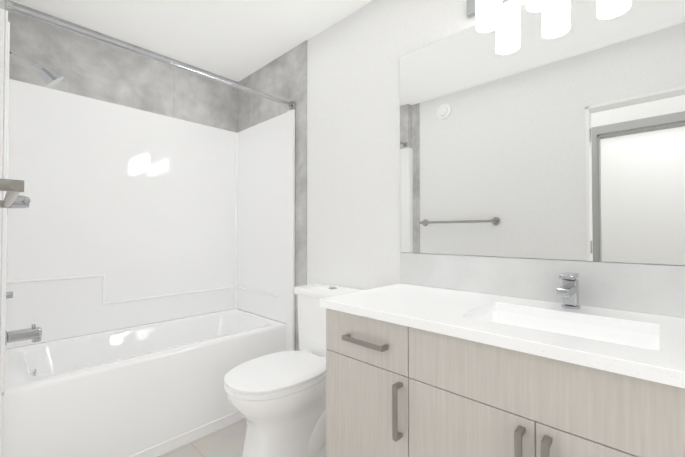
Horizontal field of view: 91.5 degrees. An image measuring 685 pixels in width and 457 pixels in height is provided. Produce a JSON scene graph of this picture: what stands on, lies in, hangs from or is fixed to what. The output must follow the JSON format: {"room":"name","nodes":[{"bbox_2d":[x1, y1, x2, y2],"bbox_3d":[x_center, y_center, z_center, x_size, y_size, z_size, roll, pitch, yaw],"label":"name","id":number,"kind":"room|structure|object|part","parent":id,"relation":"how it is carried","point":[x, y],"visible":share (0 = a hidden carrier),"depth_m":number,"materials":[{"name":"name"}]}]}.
{"room":"bathroom","nodes":[
{"label":"bathroom","id":0,"kind":"room"},
{"bbox_2d":[10,0,372,81],"bbox_3d":[-0.744,-1.319,-0.088,4.487,0.050,4.266,-1,-1,44],"label":"ceiling","id":1,"kind":"structure","parent":0,"point":[237,40],"depth_m":2.06,"materials":[{"name":"white paint"}]},
{"bbox_2d":[157,418,246,456],"bbox_3d":[-0.222,1.190,1.147,3.487,0.050,1.706,-1,-1,44],"label":"floor","id":2,"kind":"structure","parent":0,"point":[227,441],"depth_m":1.81,"materials":[{"name":"tile"}]},
{"bbox_2d":[0,8,294,456],"bbox_3d":[-1.110,0.152,2.020,0.805,2.050,1.478,-1,-1,44],"label":"bathtub","id":3,"kind":"object","parent":2,"relation":"on","point":[117,217],"visible":0.96,"depth_m":2.08,"materials":[{"name":"white plastic"}]},
{"bbox_3d":[-1.545,0.514,1.620,0.052,0.050,0.127,-1,-1,44],"label":"spout","id":4,"kind":"part","parent":3,"relation":"part of","materials":[{"name":"silver metal"}]},
{"bbox_3d":[-1.549,-0.823,1.635,0.018,0.067,0.136,-1,-1,44],"label":"shower arm","id":5,"kind":"part","parent":3,"relation":"part of"},
{"bbox_3d":[-1.513,-0.129,1.599,0.112,0.024,0.022,-1,-1,44],"label":"valve lever","id":6,"kind":"part","parent":3,"relation":"part of","materials":[{"name":"silver metal"}]},
{"bbox_2d":[224,283,363,456],"bbox_3d":[-0.230,0.750,1.690,0.464,0.846,0.732,-1,-1,44],"label":"toilet","id":7,"kind":"object","parent":2,"relation":"on","point":[277,400],"visible":0.79,"depth_m":1.54,"materials":[{"name":"white ceramic"}]},
{"bbox_3d":[-0.310,0.704,1.607,0.384,0.022,0.500,-1,-1,44],"label":"seat","id":8,"kind":"part","parent":7,"relation":"part of","materials":[{"name":"white plastic"}]},
{"bbox_3d":[-0.310,0.677,1.607,0.386,0.030,0.500,-1,-1,44],"label":"lid","id":9,"kind":"part","parent":7,"relation":"part of","materials":[{"name":"white plastic"}]},
{"bbox_3d":[-0.053,0.550,1.879,0.430,0.340,0.206,-1,-1,44],"label":"tank","id":10,"kind":"part","parent":7,"relation":"part of","materials":[{"name":"white ceramic"}]},
{"bbox_3d":[-0.056,0.359,1.879,0.464,0.043,0.227,-1,-1,44],"label":"tank lid","id":11,"kind":"part","parent":7,"relation":"part of","materials":[{"name":"white ceramic"}]},
{"bbox_2d":[320,253,684,456],"bbox_3d":[0.650,0.637,0.964,1.520,1.049,0.576,-1,-1,44],"label":"bathroom vanity","id":12,"kind":"object","parent":2,"relation":"on","point":[433,355],"visible":1,"depth_m":1.00,"materials":[{"name":"beige laminate"}]},
{"bbox_3d":[0.064,0.389,1.135,0.180,0.016,0.008,-1,-1,44],"label":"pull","id":13,"kind":"part","parent":12,"relation":"part of","materials":[{"name":"silver metal"}]},
{"bbox_3d":[0.076,0.388,1.180,0.372,0.158,0.018,-1,-1,44],"label":"drawer","id":14,"kind":"part","parent":12,"relation":"part of","materials":[{"name":"beige laminate"}]},
{"bbox_3d":[0.076,0.764,1.174,0.372,0.589,0.018,-1,-1,44],"label":"door","id":15,"kind":"part","parent":12,"relation":"part of","materials":[{"name":"beige laminate"}]},
{"bbox_3d":[0.137,0.389,1.089,0.012,0.016,0.028,-1,-1,44],"label":"pull post","id":16,"kind":"part","parent":12,"relation":"part of","materials":[{"name":"silver metal"}]},
{"bbox_3d":[0.163,0.573,1.037,0.016,0.170,0.008,-1,-1,44],"label":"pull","id":17,"kind":"part","parent":12,"relation":"part of","materials":[{"name":"silver metal"}]},
{"bbox_3d":[0.175,0.494,1.051,0.016,0.012,0.028,-1,-1,44],"label":"pull post","id":18,"kind":"part","parent":12,"relation":"part of","materials":[{"name":"silver metal"}]},
{"bbox_3d":[0.175,0.652,1.049,0.016,0.012,0.028,-1,-1,44],"label":"pull post","id":19,"kind":"part","parent":12,"relation":"part of","materials":[{"name":"silver metal"}]},
{"bbox_3d":[0.339,0.760,0.923,0.350,0.589,0.018,-1,-1,44],"label":"door","id":20,"kind":"part","parent":12,"relation":"part of","materials":[{"name":"beige laminate"}]},
{"bbox_2d":[320,283,684,387],"bbox_3d":[0.654,0.283,0.973,1.520,0.030,0.562,-1,-1,44],"label":"countertop","id":21,"kind":"structure","parent":12,"relation":"on","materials":[{"name":"white stone"}]},
{"bbox_2d":[477,311,658,349],"bbox_3d":[0.624,0.370,0.976,0.480,0.142,0.330,-1,-1,44],"label":"sink","id":22,"kind":"object","parent":21,"relation":"in","point":[645,338],"depth_m":1.06,"materials":[{"name":"white ceramic"}]},
{"bbox_2d":[556,272,580,308],"bbox_3d":[0.749,0.211,1.110,0.054,0.118,0.152,-1,-1,44],"label":"faucet","id":23,"kind":"object","parent":21,"relation":"on","point":[569,292],"depth_m":1.12,"materials":[{"name":"silver metal"}]},
{"bbox_3d":[0.418,0.570,0.794,0.016,0.170,0.008,-1,-1,44],"label":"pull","id":24,"kind":"part","parent":12,"relation":"part of","materials":[{"name":"silver metal"}]},
{"bbox_3d":[0.431,0.491,0.808,0.016,0.012,0.028,-1,-1,44],"label":"pull post","id":25,"kind":"part","parent":12,"relation":"part of","materials":[{"name":"silver metal"}]},
{"bbox_3d":[0.459,0.569,0.755,0.016,0.170,0.008,-1,-1,44],"label":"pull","id":26,"kind":"part","parent":12,"relation":"part of","materials":[{"name":"silver metal"}]},
{"bbox_3d":[0.471,0.490,0.769,0.016,0.012,0.028,-1,-1,44],"label":"pull post","id":27,"kind":"part","parent":12,"relation":"part of","materials":[{"name":"silver metal"}]},
{"bbox_3d":[0.595,0.757,0.680,0.350,0.589,0.018,-1,-1,44],"label":"door","id":28,"kind":"part","parent":12,"relation":"part of","materials":[{"name":"beige laminate"}]},
{"bbox_2d":[307,0,684,289],"bbox_3d":[0.332,-0.047,1.746,3.487,2.440,0.100,-1,-1,44],"label":"wall","id":29,"kind":"structure","parent":0,"point":[353,149],"depth_m":1.90,"materials":[{"name":"paint"}]},
{"bbox_2d":[238,40,306,350],"bbox_3d":[-0.564,-0.035,2.526,0.899,2.440,0.008,-1,-1,44],"label":"wall tile","id":30,"kind":"structure","parent":29,"relation":"attached to","point":[283,77],"depth_m":2.30,"materials":[{"name":"tile"}]},
{"bbox_2d":[6,0,295,109],"bbox_3d":[-0.829,-0.861,1.811,0.064,0.064,1.405,-1,-1,44],"label":"rail","id":31,"kind":"object","parent":30,"relation":"attached to","point":[10,8],"visible":0.85,"depth_m":1.60,"materials":[{"name":"silver metal"}]},
{"bbox_2d":[467,0,507,32],"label":"sconce","id":32,"kind":"object","parent":29,"relation":"attached to","point":[487,14],"depth_m":1.29,"materials":[{"name":"white glass"}]},
{"bbox_3d":[0.568,-0.880,1.298,0.096,0.184,0.096,-1,-1,44],"label":"lamp shade","id":33,"kind":"part","parent":32,"relation":"part of","materials":[{"name":"white glass"}]},
{"bbox_2d":[526,0,556,12],"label":"sconce","id":34,"kind":"object","parent":29,"relation":"attached to","point":[533,6],"depth_m":1.21,"materials":[{"name":"white glass"}]},
{"bbox_3d":[0.698,-0.882,1.174,0.096,0.184,0.096,-1,-1,44],"label":"lamp shade","id":35,"kind":"part","parent":34,"relation":"part of","materials":[{"name":"white glass"}]},
{"bbox_2d":[400,0,684,264],"bbox_3d":[0.847,-0.386,1.184,1.520,0.998,0.006,-1,-1,44],"label":"mirror","id":36,"kind":"object","parent":29,"relation":"attached to","point":[556,130],"visible":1,"depth_m":1.24,"materials":[{"name":"clear glass"}]},
{"bbox_2d":[400,253,684,317],"bbox_3d":[0.846,0.193,1.175,1.520,0.154,0.010,-1,-1,44],"label":"backsplash","id":37,"kind":"structure","parent":29,"relation":"attached to","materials":[{"name":"stone"}]},
{"bbox_3d":[-1.482,-0.039,2.298,0.100,2.440,1.606,-1,-1,44],"label":"wall","id":38,"kind":"structure","parent":0,"visible":0},
{"bbox_2d":[5,0,237,348],"bbox_3d":[-1.384,-0.038,2.322,0.008,2.440,1.418,-1,-1,44],"label":"wall tile","id":39,"kind":"structure","parent":38,"relation":"attached to","point":[89,67],"depth_m":2.21,"materials":[{"name":"tile"}]},
{"bbox_3d":[-1.153,-0.058,0.957,2.227,2.440,0.120,-1,-1,44],"label":"wall","id":40,"kind":"structure","parent":0,"visible":0},
{"bbox_2d":[0,178,23,207],"bbox_3d":[-0.962,-0.089,0.921,0.728,0.068,0.089,-1,-1,44],"label":"towel rail","id":41,"kind":"object","parent":40,"relation":"attached to","point":[13,188],"visible":1,"depth_m":0.71,"materials":[{"name":"silver metal"}]},
{"bbox_3d":[-1.201,-0.085,1.149,0.026,0.026,0.089,-1,-1,44],"label":"post","id":42,"kind":"part","parent":41,"relation":"part of","materials":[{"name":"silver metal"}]},
{"bbox_3d":[-0.723,-0.092,0.693,0.026,0.026,0.089,-1,-1,44],"label":"post","id":43,"kind":"part","parent":41,"relation":"part of","materials":[{"name":"silver metal"}]}
]}

